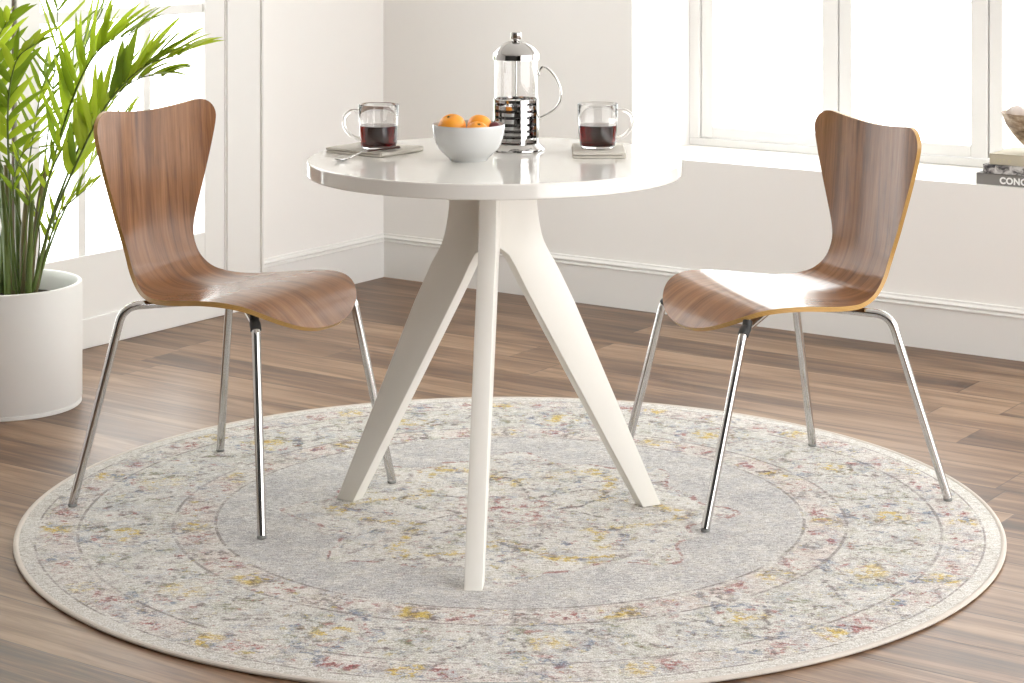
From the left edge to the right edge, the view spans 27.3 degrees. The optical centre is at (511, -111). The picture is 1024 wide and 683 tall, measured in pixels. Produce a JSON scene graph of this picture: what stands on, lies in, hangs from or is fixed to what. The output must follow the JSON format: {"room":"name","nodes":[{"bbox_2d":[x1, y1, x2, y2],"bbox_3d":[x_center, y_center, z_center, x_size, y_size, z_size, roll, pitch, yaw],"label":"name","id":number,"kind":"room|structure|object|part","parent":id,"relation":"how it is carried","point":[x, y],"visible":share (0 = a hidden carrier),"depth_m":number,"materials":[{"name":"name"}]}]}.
{"room":"dining room","nodes":[
{"label":"dining room","id":0,"kind":"room"},
{"bbox_2d":[224,0,382,269],"bbox_3d":[-2.578,-0.050,4.090,0.088,2.700,7.412,0,0,35],"label":"wall","id":1,"kind":"structure","parent":0,"point":[323,59],"depth_m":6.80,"materials":[{"name":"white paint"}]},
{"bbox_2d":[0,0,11,235],"bbox_3d":[-1.620,0.202,5.434,0.058,2.194,0.835,0,0,35],"label":"door","id":2,"kind":"structure","parent":1,"relation":"in","point":[3,3],"depth_m":5.75,"materials":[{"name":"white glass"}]},
{"bbox_2d":[12,0,13,228],"bbox_3d":[-1.380,0.202,5.787,0.028,2.194,0.020,0,0,35],"label":"trim","id":3,"kind":"structure","parent":1,"relation":"attached to","point":[12,0],"depth_m":5.78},
{"bbox_2d":[14,0,224,349],"bbox_3d":[-1.135,0.202,6.136,0.058,2.194,0.835,0,0,35],"label":"door","id":4,"kind":"structure","parent":1,"relation":"in","point":[108,286],"depth_m":6.15,"materials":[{"name":"white wood"}]},
{"bbox_2d":[226,0,263,312],"bbox_3d":[-1.362,0.115,5.774,0.036,2.370,2.017,0,0,35],"label":"trim","id":5,"kind":"structure","parent":1,"relation":"attached to","point":[244,18],"depth_m":6.53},
{"bbox_2d":[264,233,383,283],"bbox_3d":[-0.605,1.228,6.857,0.024,0.145,0.631,0,0,35],"label":"baseboard","id":6,"kind":"structure","parent":1,"relation":"attached to","point":[360,259],"depth_m":6.92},
{"bbox_2d":[0,277,1023,682],"bbox_3d":[0.099,1.340,2.413,6.600,0.080,7.700,0,0,35],"label":"floor","id":7,"kind":"structure","parent":0,"point":[162,384],"depth_m":5.41,"materials":[{"name":"brown wood"}]},
{"bbox_2d":[0,0,223,421],"bbox_3d":[-1.286,0.682,5.390,1.012,1.235,0.880,0,0,-18],"label":"potted palm","id":8,"kind":"object","parent":7,"relation":"on","point":[41,308],"visible":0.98,"depth_m":5.24,"materials":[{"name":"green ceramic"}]},
{"bbox_2d":[0,269,81,421],"bbox_3d":[-1.281,1.145,5.345,0.380,0.309,0.380,0,0,0],"label":"pot","id":9,"kind":"object","parent":8,"relation":"attached to","point":[41,314],"depth_m":5.21,"materials":[{"name":"white ceramic"}]},
{"bbox_2d":[13,397,1006,682],"bbox_3d":[-0.004,1.296,4.395,2.015,0.008,1.985,0,0,0],"label":"round rug","id":10,"kind":"object","parent":7,"relation":"on","point":[841,546],"visible":0.92,"depth_m":4.14,"materials":[{"name":"beige fabric"}]},
{"bbox_2d":[68,99,395,539],"bbox_3d":[-0.587,0.882,4.527,0.504,0.821,0.519,0,0,30],"label":"dining chair","id":11,"kind":"object","parent":10,"relation":"on","point":[153,162],"visible":1,"depth_m":4.58,"materials":[{"name":"brown wood"}]},
{"bbox_3d":[-0.778,1.078,4.468,0.313,0.422,0.031,0,0,-17],"label":"leg","id":12,"kind":"part","parent":11,"relation":"part of","materials":[{"name":"silver metal"}]},
{"bbox_3d":[-0.631,1.078,4.723,0.031,0.422,0.313,0,0,-13],"label":"leg","id":13,"kind":"part","parent":11,"relation":"part of","materials":[{"name":"silver metal"}]},
{"bbox_3d":[-0.534,1.078,4.344,0.019,0.421,0.294,0,0,-15],"label":"leg","id":14,"kind":"part","parent":11,"relation":"part of","materials":[{"name":"silver metal"}]},
{"bbox_3d":[-0.399,1.078,4.574,0.300,0.421,0.025,0,0,-14],"label":"leg","id":15,"kind":"part","parent":11,"relation":"part of","materials":[{"name":"silver metal"}]},
{"bbox_2d":[307,137,681,590],"bbox_3d":[-0.036,0.918,4.278,0.758,0.749,0.767,0,0,0],"label":"round table","id":16,"kind":"object","parent":10,"relation":"on","point":[493,210],"visible":0.82,"depth_m":4.29,"materials":[{"name":"white paint"}]},
{"bbox_2d":[326,142,423,157],"bbox_3d":[-0.284,0.538,4.389,0.152,0.011,0.142,0,0,36],"label":"napkin","id":17,"kind":"object","parent":16,"relation":"on","point":[351,149],"visible":0.76,"depth_m":4.35,"materials":[{"name":"fabric"}]},
{"bbox_2d":[334,146,399,160],"bbox_3d":[-0.293,0.534,4.277,0.164,0.019,0.023,0,0,-41],"label":"teaspoon","id":18,"kind":"object","parent":17,"relation":"on","point":[393,147],"visible":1,"depth_m":4.27,"materials":[{"name":"silver metal"}]},
{"bbox_2d":[334,151,366,160],"bbox_3d":[-0.324,0.535,4.250,0.082,0.016,0.023,0,0,-41],"label":"spoon bowl","id":19,"kind":"object","parent":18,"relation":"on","point":[338,159],"depth_m":4.25,"materials":[{"name":"silver metal"}]},
{"bbox_3d":[-0.263,0.527,4.303,0.083,0.006,0.012,0,0,-41],"label":"handle","id":20,"kind":"part","parent":18,"relation":"part of","materials":[{"name":"silver metal"}]},
{"bbox_2d":[342,102,398,149],"bbox_3d":[-0.285,0.487,4.351,0.108,0.090,0.084,0,0,-31],"label":"glass mug","id":21,"kind":"object","parent":17,"relation":"on","point":[378,121],"visible":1,"depth_m":4.33,"materials":[{"name":"clear glass"}]},
{"bbox_3d":[-0.332,0.485,4.357,0.038,0.067,0.013,0,0,0],"label":"handle","id":22,"kind":"part","parent":21,"relation":"part of","materials":[{"name":"clear glass"}]},
{"bbox_3d":[-0.202,0.933,4.391,0.388,0.719,0.035,0,0,34],"label":"leg","id":23,"kind":"part","parent":16,"relation":"part of","materials":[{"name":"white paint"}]},
{"bbox_2d":[432,120,504,161],"bbox_3d":[-0.087,0.507,4.257,0.147,0.073,0.147,0,0,0],"label":"fruit bowl","id":24,"kind":"object","parent":16,"relation":"on","point":[466,144],"visible":0.94,"depth_m":4.20,"materials":[{"name":"white ceramic"}]},
{"bbox_2d":[438,114,465,127],"bbox_3d":[-0.121,0.477,4.253,0.056,0.053,0.057,0,0,-27],"label":"orange","id":25,"kind":"object","parent":24,"relation":"in","point":[450,120],"visible":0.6,"depth_m":4.24,"materials":[{"name":"orange food"}]},
{"bbox_2d":[467,121,486,127],"bbox_3d":[-0.069,0.485,4.229,0.047,0.042,0.046,0,0,-33],"label":"orange","id":26,"kind":"object","parent":24,"relation":"in","point":[476,124],"visible":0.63,"depth_m":4.22,"materials":[{"name":"orange food"}]},
{"bbox_2d":[467,115,490,126],"bbox_3d":[-0.065,0.478,4.279,0.050,0.046,0.051,0,0,-37],"label":"orange","id":27,"kind":"object","parent":24,"relation":"in","point":[480,118],"visible":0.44,"depth_m":4.26,"materials":[{"name":"orange food"}]},
{"bbox_2d":[489,118,499,126],"bbox_3d":[-0.035,0.476,4.269,0.027,0.034,0.027,0,0,35],"label":"plum","id":28,"kind":"object","parent":24,"relation":"in","point":[492,124],"visible":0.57,"depth_m":4.26,"materials":[{"name":"purple food"}]},
{"bbox_3d":[-0.056,0.933,4.090,0.035,0.719,0.388,0,0,5],"label":"leg","id":29,"kind":"part","parent":16,"relation":"part of","materials":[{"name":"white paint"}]},
{"bbox_2d":[492,32,561,152],"bbox_3d":[0.016,0.421,4.414,0.139,0.247,0.121,0,0,37],"label":"press","id":30,"kind":"object","parent":16,"relation":"on","point":[516,72],"visible":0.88,"depth_m":4.38,"materials":[{"name":"clear glass"}]},
{"bbox_3d":[0.008,0.335,4.420,0.098,0.039,0.098,0,0,0],"label":"lid","id":31,"kind":"part","parent":30,"relation":"part of","materials":[{"name":"metal"}]},
{"bbox_3d":[0.008,0.307,4.420,0.023,0.019,0.023,0,0,0],"label":"knob","id":32,"kind":"part","parent":30,"relation":"part of","materials":[{"name":"metal"}]},
{"bbox_3d":[0.079,0.425,4.420,0.051,0.115,0.012,0,0,0],"label":"handle","id":33,"kind":"part","parent":30,"relation":"part of","materials":[{"name":"silver metal"}]},
{"bbox_3d":[0.133,0.933,4.370,0.388,0.719,0.035,0,0,-27],"label":"leg","id":34,"kind":"part","parent":16,"relation":"part of","materials":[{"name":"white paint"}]},
{"bbox_2d":[572,143,625,157],"bbox_3d":[0.179,0.538,4.363,0.110,0.011,0.168,0,0,1],"label":"napkin","id":35,"kind":"object","parent":16,"relation":"on","point":[618,151],"visible":0.87,"depth_m":4.29,"materials":[{"name":"fabric"}]},
{"bbox_2d":[577,102,633,148],"bbox_3d":[0.187,0.487,4.373,0.108,0.090,0.084,0,0,-31],"label":"glass mug","id":36,"kind":"object","parent":35,"relation":"on","point":[597,121],"visible":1,"depth_m":4.33,"materials":[{"name":"clear glass"}]},
{"bbox_3d":[0.234,0.485,4.367,0.038,0.067,0.013,0,0,0],"label":"handle","id":37,"kind":"part","parent":36,"relation":"part of","materials":[{"name":"clear glass"}]},
{"bbox_2d":[628,110,951,532],"bbox_3d":[0.565,0.898,4.592,0.594,0.789,0.510,0,0,-22],"label":"dining chair","id":38,"kind":"object","parent":10,"relation":"on","point":[869,170],"visible":0.98,"depth_m":4.63,"materials":[{"name":"brown wood"}]},
{"bbox_3d":[0.388,1.091,4.662,0.315,0.397,0.029,0,0,17],"label":"leg","id":39,"kind":"part","parent":38,"relation":"part of","materials":[{"name":"silver metal"}]},
{"bbox_3d":[0.485,1.091,4.397,0.048,0.397,0.356,0,0,29],"label":"leg","id":40,"kind":"part","parent":38,"relation":"part of","materials":[{"name":"silver metal"}]},
{"bbox_3d":[0.639,1.091,4.784,0.041,0.397,0.298,0,0,20],"label":"leg","id":41,"kind":"part","parent":38,"relation":"part of","materials":[{"name":"silver metal"}]},
{"bbox_3d":[0.771,1.091,4.513,0.330,0.397,0.050,0,0,21],"label":"leg","id":42,"kind":"part","parent":38,"relation":"part of","materials":[{"name":"silver metal"}]},
{"bbox_2d":[383,0,1023,307],"bbox_3d":[2.312,-0.050,5.522,6.500,2.700,0.508,0,0,35],"label":"wall","id":43,"kind":"structure","parent":0,"point":[728,209],"depth_m":6.59,"materials":[{"name":"white paint"}]},
{"bbox_2d":[384,233,1023,361],"bbox_3d":[2.198,1.228,5.287,6.420,0.145,0.024,0,0,35],"label":"baseboard","id":44,"kind":"structure","parent":43,"relation":"attached to","point":[965,327],"depth_m":6.17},
{"bbox_2d":[702,0,838,145],"bbox_3d":[0.820,-0.109,6.700,0.485,1.816,0.032,0,0,35],"label":"window","id":45,"kind":"structure","parent":43,"relation":"in","point":[830,8],"depth_m":6.71,"materials":[{"name":"white wood"}]},
{"bbox_2d":[689,0,989,166],"bbox_3d":[2.238,-0.113,5.752,3.982,1.875,0.094,0,0,35],"label":"trim","id":46,"kind":"structure","parent":43,"relation":"attached to","point":[695,6],"depth_m":6.83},
{"bbox_2d":[839,0,989,158],"bbox_3d":[1.222,-0.109,6.422,0.485,1.816,0.032,0,0,35],"label":"window","id":47,"kind":"structure","parent":43,"relation":"in","point":[979,147],"depth_m":6.30,"materials":[{"name":"white wood"}]},
{"bbox_2d":[976,171,1023,187],"bbox_3d":[1.497,0.809,5.947,0.300,0.032,0.246,0,0,35],"label":"book","id":48,"kind":"object","parent":43,"relation":"on","point":[981,178],"visible":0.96,"depth_m":5.89,"materials":[{"name":"grey paper"}]},
{"bbox_2d":[983,162,1023,175],"bbox_3d":[1.492,0.781,5.935,0.270,0.025,0.210,0,0,35],"label":"book","id":49,"kind":"object","parent":48,"relation":"on","point":[987,167],"visible":0.67,"depth_m":5.89,"materials":[{"name":"paper"}]},
{"bbox_2d":[990,147,1023,166],"bbox_3d":[1.489,0.753,5.932,0.235,0.030,0.191,0,0,35],"label":"book","id":50,"kind":"object","parent":49,"relation":"on","point":[1014,156],"visible":1,"depth_m":5.90,"materials":[{"name":"beige paper"}]},
{"bbox_2d":[1001,110,1023,144],"bbox_3d":[1.483,0.681,5.924,0.217,0.114,0.217,0,0,35],"label":"bowl","id":51,"kind":"object","parent":50,"relation":"on","point":[1015,123],"visible":0.91,"depth_m":5.88,"materials":[{"name":"ceramic"}]},
{"bbox_2d":[1006,103,1023,115],"bbox_3d":[1.423,0.630,5.950,0.061,0.057,0.060,0,0,4],"label":"pod","id":52,"kind":"object","parent":51,"relation":"in","point":[1014,110],"visible":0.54,"depth_m":5.93,"materials":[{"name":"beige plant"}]},
{"bbox_2d":[990,0,1011,152],"bbox_3d":[1.625,-0.109,6.144,0.485,1.816,0.032,0,0,35],"label":"window","id":53,"kind":"structure","parent":43,"relation":"in","point":[997,7],"depth_m":6.25,"materials":[{"name":"white wood"}]}
]}

